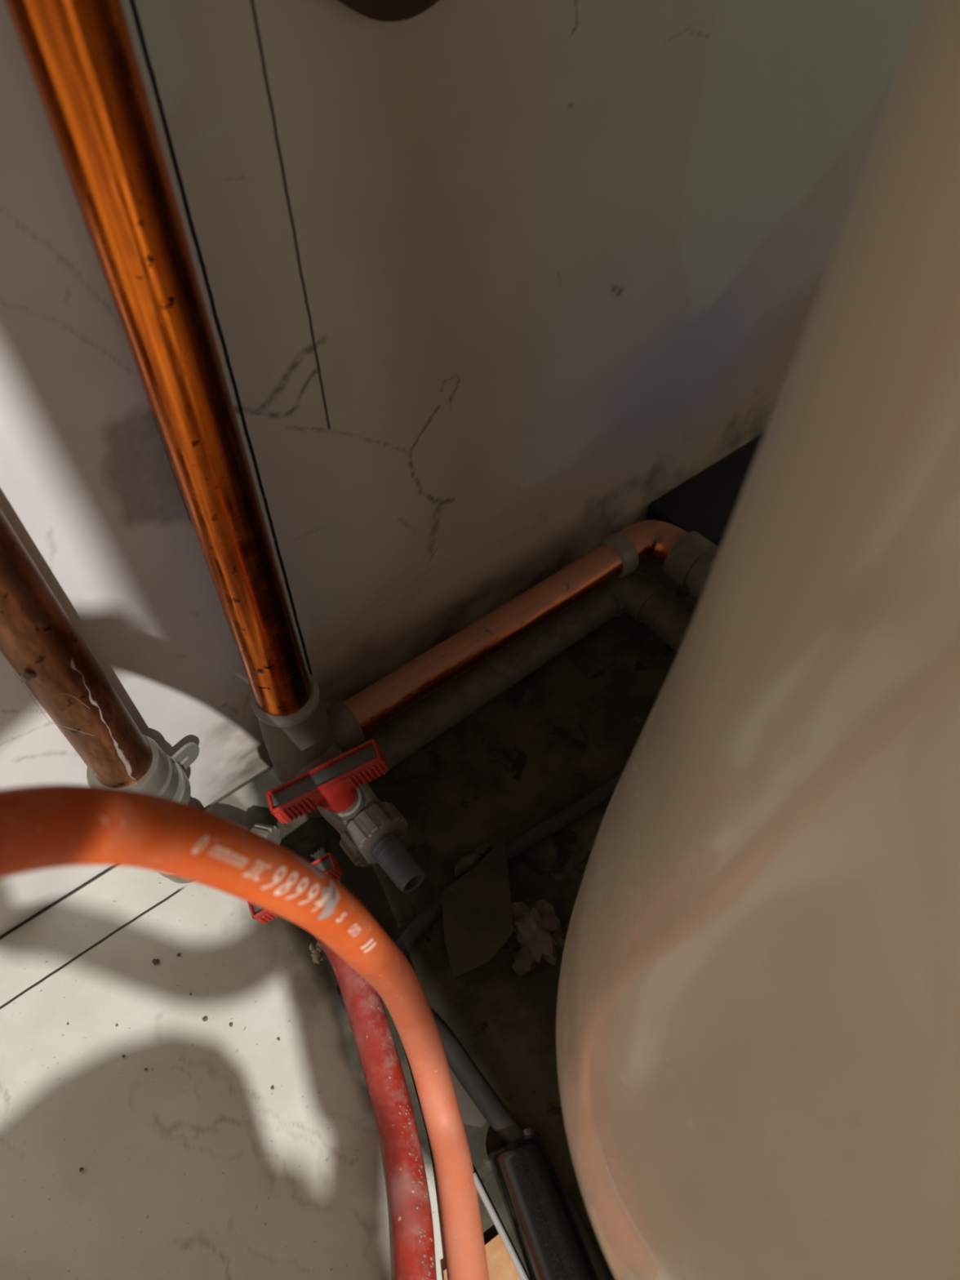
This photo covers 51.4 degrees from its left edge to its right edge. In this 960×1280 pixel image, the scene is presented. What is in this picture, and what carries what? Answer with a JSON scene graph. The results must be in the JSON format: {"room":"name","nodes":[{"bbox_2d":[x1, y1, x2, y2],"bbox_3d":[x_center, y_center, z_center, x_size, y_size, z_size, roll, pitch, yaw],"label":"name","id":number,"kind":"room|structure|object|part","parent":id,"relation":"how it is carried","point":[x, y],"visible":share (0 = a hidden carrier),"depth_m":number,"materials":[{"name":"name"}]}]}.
{"room":"utility room","nodes":[
{"label":"utility room","id":0,"kind":"room"},
{"bbox_2d":[0,559,698,1279],"bbox_3d":[0.459,0.608,0.085,3.200,0.001,1.802,-32,58,-21],"label":"floor","id":1,"kind":"structure","parent":0,"point":[196,1168],"depth_m":0.44,"materials":[{"name":"white tile"}]},
{"bbox_2d":[151,958,159,964],"bbox_3d":[-0.149,0.148,0.458,0.003,0.002,0.003,-32,58,-21],"label":"crumb","id":2,"kind":"object","parent":1,"relation":"on","point":[154,961],"visible":1,"depth_m":0.46,"materials":[{"name":"brown"}]},
{"bbox_2d":[0,784,488,1279],"bbox_3d":[-0.036,0.215,0.101,0.159,0.478,0.460,-14,53,-9],"label":"garden hose","id":3,"kind":"object","parent":1,"relation":"on","point":[46,826],"visible":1,"depth_m":0.23,"materials":[{"name":"orange rubber"}]},
{"bbox_2d":[228,819,342,924],"bbox_3d":[-0.098,0.099,0.458,0.045,0.046,0.075,-32,58,-21],"label":"valve","id":4,"kind":"object","parent":1,"relation":"on","point":[329,864],"visible":0.3,"depth_m":0.43,"materials":[{"name":"red plastic"}]},
{"bbox_3d":[-0.080,0.109,0.435,0.042,0.023,0.016,-20,54,-14],"label":"lever","id":5,"kind":"part","parent":4,"relation":"part of","materials":[{"name":"red plastic"}]},
{"bbox_2d":[309,942,323,964],"bbox_3d":[-0.073,0.138,0.457,0.010,0.005,0.020,19,55,16],"label":"tuft","id":6,"kind":"object","parent":1,"relation":"on","point":[316,950],"visible":0.41,"depth_m":0.45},
{"bbox_2d":[313,935,436,1279],"bbox_3d":[-0.043,0.188,0.403,0.029,0.033,0.193,-15,53,-10],"label":"garden hose","id":7,"kind":"object","parent":1,"relation":"on","point":[413,1235],"visible":0.84,"depth_m":0.40,"materials":[{"name":"red rubber"}]},
{"bbox_2d":[448,1066,487,1128],"bbox_3d":[-0.009,0.192,0.419,0.018,0.002,0.032,-32,58,-21],"label":"flap","id":8,"kind":"object","parent":1,"relation":"on","point":[471,1115],"visible":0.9,"depth_m":0.41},
{"bbox_2d":[453,842,491,876],"bbox_3d":[-0.003,0.106,0.483,0.024,0.006,0.008,-32,58,-21],"label":"lump","id":9,"kind":"object","parent":1,"relation":"on","point":[466,863],"visible":1,"depth_m":0.48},
{"bbox_2d":[441,838,513,979],"bbox_3d":[-0.001,0.123,0.461,0.032,0.004,0.065,-5,52,-2],"label":"flap","id":10,"kind":"object","parent":1,"relation":"on","point":[477,908],"visible":1,"depth_m":0.46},
{"bbox_2d":[337,767,625,1006],"bbox_3d":[0.019,0.104,0.484,0.213,0.008,0.017,-34,59,-22],"label":"cable","id":11,"kind":"object","parent":1,"relation":"on","point":[432,913],"visible":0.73,"depth_m":0.49,"materials":[{"name":"black rubber"}]},
{"bbox_2d":[443,1234,520,1279],"bbox_3d":[0.002,0.248,0.373,0.032,0.006,0.037,-17,54,-11],"label":"wood offcut","id":12,"kind":"object","parent":1,"relation":"on","point":[500,1266],"visible":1,"depth_m":0.38,"materials":[{"name":"beige wood"}]},
{"bbox_2d":[344,570,693,783],"bbox_3d":[0.060,0.061,0.505,0.210,0.025,0.179,-32,58,-21],"label":"drain pipe","id":13,"kind":"object","parent":1,"relation":"on","point":[637,594],"visible":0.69,"depth_m":0.54,"materials":[{"name":"plastic"}]},
{"bbox_2d":[431,1012,611,1279],"bbox_3d":[0.019,0.211,0.400,0.017,0.009,0.150,-29,57,-19],"label":"cable","id":14,"kind":"object","parent":1,"relation":"on","point":[491,1108],"visible":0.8,"depth_m":0.41,"materials":[{"name":"grey plastic"}]},
{"bbox_2d":[473,1127,598,1279],"bbox_3d":[0.024,0.231,0.375,0.032,0.022,0.084,-18,54,-12],"label":"metal rail","id":15,"kind":"object","parent":1,"relation":"on","point":[550,1242],"visible":1,"depth_m":0.38,"materials":[{"name":"metal"}]},
{"bbox_2d":[511,899,564,976],"bbox_3d":[0.025,0.134,0.457,0.027,0.014,0.033,-10,53,-6],"label":"dried leaf","id":16,"kind":"object","parent":1,"relation":"on","point":[537,927],"visible":1,"depth_m":0.45,"materials":[{"name":"brown plant"}]},
{"bbox_2d":[555,0,959,1279],"bbox_3d":[0.163,0.021,0.178,0.285,0.583,0.285,-12,53,-8],"label":"storage tank","id":17,"kind":"object","parent":1,"relation":"on","point":[757,1015],"visible":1,"depth_m":0.14,"materials":[{"name":"beige plastic"}]},
{"bbox_2d":[0,0,922,935],"bbox_3d":[-0.114,-0.464,-0.141,3.200,1.702,0.001,-32,58,-21],"label":"wall","id":18,"kind":"structure","parent":0,"point":[485,285],"depth_m":0.40,"materials":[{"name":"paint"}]},
{"bbox_2d":[0,508,191,883],"bbox_3d":[-0.155,-0.026,0.314,0.045,0.442,0.034,-9,52,-5],"label":"pipe","id":19,"kind":"object","parent":18,"relation":"attached to","point":[38,639],"visible":0.61,"depth_m":0.35,"materials":[{"name":"metal"}]},
{"bbox_2d":[167,742,199,804],"bbox_3d":[-0.147,0.068,0.437,0.051,0.014,0.039,-12,53,-8],"label":"clamp","id":20,"kind":"object","parent":19,"relation":"attached to","point":[191,750],"visible":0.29,"depth_m":0.44,"materials":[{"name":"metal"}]},
{"bbox_2d":[4,0,364,817],"bbox_3d":[-0.083,-0.101,0.280,0.044,0.584,0.040,-32,58,-21],"label":"riser pipe","id":21,"kind":"object","parent":18,"relation":"attached to","point":[81,56],"visible":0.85,"depth_m":0.28,"materials":[{"name":"orange metal"}]},
{"bbox_2d":[265,737,424,893],"bbox_3d":[-0.058,0.078,0.429,0.052,0.076,0.065,-32,58,-21],"label":"valve","id":22,"kind":"object","parent":21,"relation":"attached to","point":[371,829],"visible":1,"depth_m":0.43,"materials":[{"name":"red plastic"}]},
{"bbox_3d":[-0.063,0.059,0.412,0.051,0.027,0.019,-17,54,-11],"label":"lever","id":23,"kind":"part","parent":22,"relation":"part of","materials":[{"name":"red plastic"}]},
{"bbox_2d":[342,520,719,735],"bbox_3d":[0.052,0.014,0.509,0.222,0.030,0.113,-32,58,-21],"label":"pipe","id":24,"kind":"object","parent":21,"relation":"attached to","point":[688,559],"visible":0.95,"depth_m":0.52,"materials":[{"name":"orange"}]},
{"bbox_2d":[337,0,439,22],"bbox_3d":[-0.022,-0.207,0.279,0.060,0.060,0.012,-32,58,-21],"label":"rosette","id":25,"kind":"object","parent":18,"relation":"attached to","point":[385,11],"visible":1,"depth_m":0.29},
{"bbox_2d":[648,435,763,548],"bbox_3d":[0.167,-0.094,0.623,0.130,0.023,0.043,-32,58,-21],"label":"duct","id":26,"kind":"object","parent":18,"relation":"attached to","point":[705,504],"visible":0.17,"depth_m":0.60,"materials":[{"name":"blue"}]}
]}

